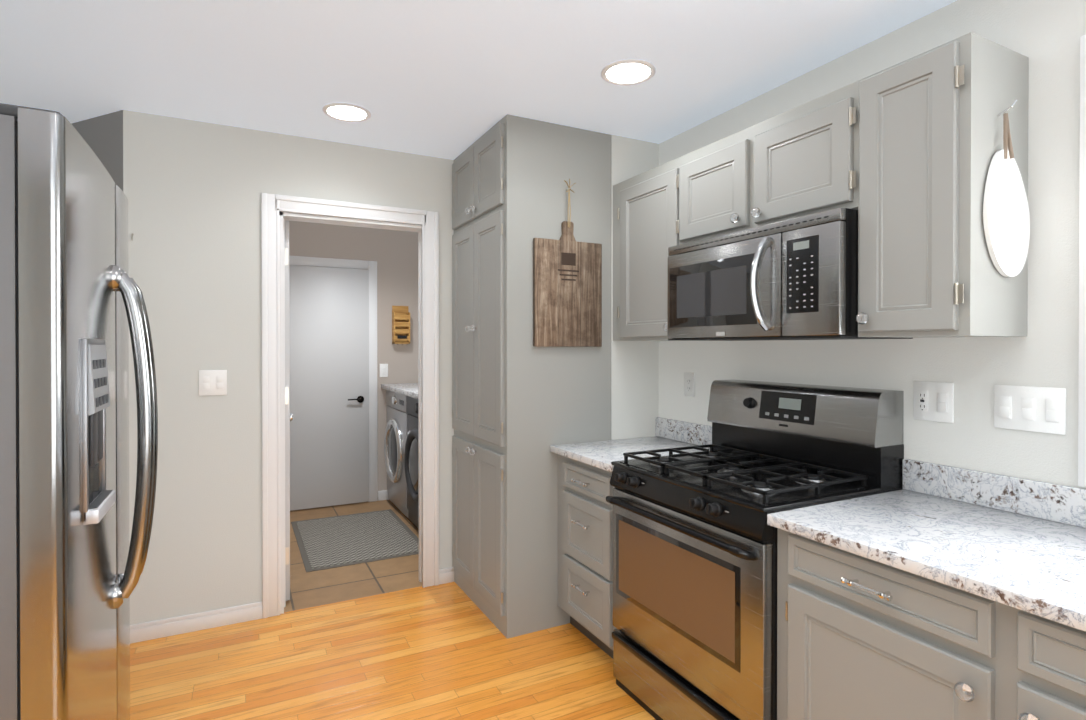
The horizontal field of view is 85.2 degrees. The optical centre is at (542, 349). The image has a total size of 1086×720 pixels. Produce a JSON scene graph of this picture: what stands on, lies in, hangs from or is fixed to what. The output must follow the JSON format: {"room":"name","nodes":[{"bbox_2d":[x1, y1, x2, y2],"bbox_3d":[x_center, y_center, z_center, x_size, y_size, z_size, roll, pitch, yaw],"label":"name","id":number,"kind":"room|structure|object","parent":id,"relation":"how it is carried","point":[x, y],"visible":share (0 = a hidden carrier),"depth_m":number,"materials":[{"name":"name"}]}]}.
{"room":"kitchen","nodes":[
{"label":"kitchen","id":0,"kind":"room"},
{"bbox_2d":[72,110,122,190],"bbox_3d":[-2.504,0.124,3.030,1.350,2.440,0.120,0,0,24],"label":"wall","id":1,"kind":"structure","parent":0,"point":[102,136],"depth_m":2.74,"materials":[{"name":"grey paint"}]},
{"bbox_2d":[123,110,453,624],"bbox_3d":[-0.798,0.123,3.342,2.575,2.440,0.120,0,0,-27],"label":"wall","id":2,"kind":"structure","parent":0,"point":[193,190],"depth_m":2.87,"materials":[{"name":"grey paint"}]},
{"bbox_2d":[199,370,226,395],"bbox_3d":[-1.595,0.159,2.854,0.118,0.122,0.010,0,0,-27],"label":"light switch","id":3,"kind":"object","parent":2,"relation":"attached to","point":[212,382],"visible":1,"depth_m":2.85,"materials":[{"name":"white plastic"}]},
{"bbox_2d":[285,220,292,600],"bbox_3d":[-1.522,0.322,3.439,0.167,2.016,0.727,0,0,-27],"label":"open door","id":4,"kind":"structure","parent":2,"relation":"in","point":[288,416],"depth_m":3.13,"materials":[{"name":"grey wood"}]},
{"bbox_2d":[130,567,453,643],"bbox_3d":[-1.218,1.303,3.056,1.584,0.082,0.013,0,0,-27],"label":"baseboard","id":5,"kind":"structure","parent":2,"relation":"attached to","point":[150,630],"depth_m":2.83,"materials":[{"name":"white wood"}]},
{"bbox_2d":[261,193,438,618],"bbox_3d":[-1.028,0.280,3.213,0.911,2.127,0.139,0,0,-27],"label":"door frame","id":6,"kind":"structure","parent":2,"relation":"attached to","point":[425,222],"depth_m":3.08,"materials":[{"name":"white wood"}]},
{"bbox_2d":[287,220,417,510],"bbox_3d":[-1.464,0.112,5.274,1.980,2.440,0.120,0,0,-27],"label":"wall","id":7,"kind":"structure","parent":0,"point":[393,254],"depth_m":5.23,"materials":[{"name":"beige paint"}]},
{"bbox_2d":[289,265,368,510],"bbox_3d":[-1.810,0.313,4.975,0.673,2.018,0.083,0,0,-27],"label":"door","id":8,"kind":"structure","parent":7,"relation":"in","point":[329,379],"depth_m":4.98,"materials":[{"name":"grey wood"}]},
{"bbox_2d":[289,256,377,501],"bbox_3d":[-1.828,0.279,5.010,0.829,2.110,0.016,0,0,-27],"label":"door frame","id":9,"kind":"structure","parent":7,"relation":"attached to","point":[371,266],"depth_m":5.17,"materials":[{"name":"white wood"}]},
{"bbox_2d":[378,490,388,500],"bbox_3d":[-1.098,1.289,5.394,0.805,0.085,0.015,0,0,-27],"label":"baseboard","id":10,"kind":"structure","parent":7,"relation":"attached to","point":[382,494],"depth_m":5.21,"materials":[{"name":"white"}]},
{"bbox_2d":[380,364,387,376],"bbox_3d":[-1.409,0.183,5.227,0.072,0.118,0.010,0,0,-27],"label":"light switch","id":11,"kind":"object","parent":7,"relation":"attached to","point":[383,370],"visible":1,"depth_m":5.22,"materials":[{"name":"white plastic"}]},
{"bbox_2d":[392,306,409,344],"bbox_3d":[-1.262,-0.216,5.258,0.145,0.354,0.087,0,0,-27],"label":"organizer","id":12,"kind":"object","parent":7,"relation":"attached to","point":[400,324],"visible":1,"depth_m":5.25,"materials":[{"name":"brown wood"}]},
{"bbox_2d":[130,500,655,719],"bbox_3d":[-0.268,1.383,1.526,3.470,0.060,8.050,0,0,-27],"label":"floor","id":13,"kind":"structure","parent":0,"point":[448,651],"depth_m":2.54,"materials":[{"name":"brown wood"}]},
{"bbox_2d":[0,103,157,719],"bbox_3d":[-1.286,0.465,1.202,0.810,1.779,0.710,0,0,-27],"label":"fridge","id":14,"kind":"object","parent":13,"relation":"on","point":[73,311],"visible":1,"depth_m":1.05,"materials":[{"name":"grey metal"}]},
{"bbox_2d":[291,509,418,571],"bbox_3d":[-1.346,1.334,4.239,0.770,0.007,1.140,0,0,-27],"label":"rug","id":15,"kind":"object","parent":13,"relation":"on","point":[340,541],"visible":0.86,"depth_m":4.14,"materials":[{"name":"grey fabric"}]},
{"bbox_2d":[384,390,407,517],"bbox_3d":[-0.930,0.841,5.048,0.744,0.985,0.680,0,0,-27],"label":"washer","id":16,"kind":"object","parent":13,"relation":"on","point":[395,438],"visible":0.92,"depth_m":4.80,"materials":[{"name":"silver metal"}]},
{"bbox_2d":[381,383,417,398],"bbox_3d":[-0.748,0.325,4.761,0.798,0.040,1.448,0,0,-27],"label":"countertop","id":17,"kind":"structure","parent":16,"relation":"on","point":[409,389],"depth_m":4.77,"materials":[{"name":"white stone"}]},
{"bbox_2d":[404,396,418,528],"bbox_3d":[-0.613,0.844,4.435,0.744,0.985,0.680,0,0,-27],"label":"dryer","id":18,"kind":"object","parent":13,"relation":"on","point":[411,462],"visible":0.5,"depth_m":4.36,"materials":[{"name":"grey metal"}]},
{"bbox_2d":[452,114,610,638],"bbox_3d":[-0.108,0.124,3.202,0.633,2.438,0.760,0,0,-27],"label":"pantry","id":19,"kind":"object","parent":13,"relation":"on","point":[521,404],"visible":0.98,"depth_m":2.87,"materials":[{"name":"grey wood"}]},
{"bbox_2d":[533,179,601,346],"bbox_3d":[0.127,-0.420,2.869,0.376,0.811,0.038,0,0,-27],"label":"cutting board","id":20,"kind":"object","parent":19,"relation":"hanging from","point":[567,289],"visible":0.96,"depth_m":2.86,"materials":[{"name":"brown wood"}]},
{"bbox_2d":[558,454,616,657],"bbox_3d":[0.441,0.919,2.762,0.667,0.853,0.530,0,0,-27],"label":"base cabinet","id":21,"kind":"object","parent":13,"relation":"on","point":[585,555],"visible":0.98,"depth_m":2.61,"materials":[{"name":"grey wood"}]},
{"bbox_2d":[550,417,711,471],"bbox_3d":[0.446,0.427,2.761,0.656,0.132,0.531,0,0,-27],"label":"countertop","id":22,"kind":"structure","parent":21,"relation":"on","point":[669,433],"depth_m":2.82,"materials":[{"name":"white stone"}]},
{"bbox_2d":[606,380,903,719],"bbox_3d":[0.719,0.743,2.165,0.714,1.212,0.776,0,0,-27],"label":"stove","id":23,"kind":"object","parent":13,"relation":"on","point":[695,542],"visible":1,"depth_m":2.00,"materials":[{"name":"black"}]},
{"bbox_2d":[777,528,1085,719],"bbox_3d":[1.193,0.927,1.347,0.633,0.852,1.107,0,0,-27],"label":"base cabinet","id":24,"kind":"object","parent":13,"relation":"on","point":[860,637],"visible":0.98,"depth_m":1.34,"materials":[{"name":"grey wood"}]},
{"bbox_2d":[767,459,1085,631],"bbox_3d":[1.514,0.438,0.699,0.656,0.132,2.551,0,0,-27],"label":"countertop","id":25,"kind":"structure","parent":24,"relation":"on","point":[1017,542],"depth_m":1.52,"materials":[{"name":"white stone"}]},
{"bbox_2d":[0,0,956,159],"bbox_3d":[-0.357,-1.127,1.466,3.670,0.080,8.050,0,0,-27],"label":"ceiling","id":26,"kind":"structure","parent":0,"point":[450,79],"depth_m":2.21,"materials":[{"name":"white paint"}]},
{"bbox_2d":[322,103,370,121],"bbox_3d":[-0.901,-1.087,2.714,0.214,0.009,0.214,0,0,-27],"label":"recessed light","id":27,"kind":"object","parent":26,"relation":"in","point":[346,112],"visible":1,"depth_m":2.71,"materials":[{"name":"white"}]},
{"bbox_2d":[601,59,655,85],"bbox_3d":[0.335,-1.085,2.319,0.214,0.009,0.214,0,0,-27],"label":"recessed light","id":28,"kind":"object","parent":26,"relation":"in","point":[627,72],"visible":1,"depth_m":2.31,"materials":[{"name":"white"}]},
{"bbox_2d":[611,135,658,439],"bbox_3d":[0.308,0.122,3.418,0.300,2.440,0.762,0,0,-27],"label":"wall","id":29,"kind":"structure","parent":0,"point":[634,388],"depth_m":3.07,"materials":[{"name":"grey paint"}]},
{"bbox_2d":[658,0,1085,488],"bbox_3d":[1.609,0.134,1.363,0.120,2.440,5.848,0,0,-27],"label":"wall","id":30,"kind":"structure","parent":0,"point":[1044,36],"depth_m":1.78,"materials":[{"name":"grey paint"}]},
{"bbox_2d":[613,158,686,340],"bbox_3d":[0.597,-0.439,2.839,0.313,0.790,0.523,0,0,-27],"label":"upper cabinet","id":31,"kind":"object","parent":30,"relation":"attached to","point":[644,204],"depth_m":2.76,"materials":[{"name":"grey wood"}]},
{"bbox_2d":[684,372,694,396],"bbox_3d":[0.726,0.172,2.925,0.008,0.118,0.072,0,0,-27],"label":"electrical outlet","id":32,"kind":"object","parent":30,"relation":"attached to","point":[689,384],"visible":1,"depth_m":2.92,"materials":[{"name":"white plastic"}]},
{"bbox_2d":[677,81,856,244],"bbox_3d":[0.905,-0.637,2.243,0.313,0.388,0.817,0,0,-27],"label":"upper cabinet","id":33,"kind":"object","parent":30,"relation":"attached to","point":[799,161],"depth_m":2.08,"materials":[{"name":"grey wood"}]},
{"bbox_2d":[667,208,912,340],"bbox_3d":[0.843,-0.236,2.213,0.453,0.396,0.809,0,0,-27],"label":"microwave","id":34,"kind":"object","parent":33,"relation":"attached to","point":[794,279],"visible":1,"depth_m":2.00,"materials":[{"name":"silver metal"}]},
{"bbox_2d":[914,381,953,422],"bbox_3d":[1.255,0.167,1.901,0.010,0.126,0.122,0,0,-27],"label":"outlet","id":35,"kind":"object","parent":30,"relation":"attached to","point":[933,401],"visible":1,"depth_m":1.90,"materials":[{"name":"white plastic"}]},
{"bbox_2d":[853,32,1028,337],"bbox_3d":[1.165,-0.433,1.742,0.313,0.790,0.314,0,0,-27],"label":"upper cabinet","id":36,"kind":"object","parent":30,"relation":"attached to","point":[899,156],"depth_m":1.63,"materials":[{"name":"grey wood"}]},
{"bbox_2d":[983,100,1029,276],"bbox_3d":[1.266,-0.432,1.594,0.217,0.465,0.040,0,0,-27],"label":"board","id":37,"kind":"object","parent":36,"relation":"hanging from","point":[1006,217],"visible":0.98,"depth_m":1.59,"materials":[{"name":"white ceramic"}]},
{"bbox_2d":[994,385,1065,434],"bbox_3d":[1.374,0.167,1.671,0.010,0.126,0.170,0,0,-27],"label":"light switch","id":38,"kind":"object","parent":30,"relation":"attached to","point":[1035,409],"visible":1,"depth_m":1.66,"materials":[{"name":"white plastic"}]},
{"bbox_2d":[1078,35,1085,487],"bbox_3d":[1.804,-0.239,0.985,0.158,1.590,1.800,0,0,-27],"label":"window","id":39,"kind":"structure","parent":30,"relation":"in","point":[1082,359],"depth_m":1.55,"materials":[{"name":"white"}]}
]}

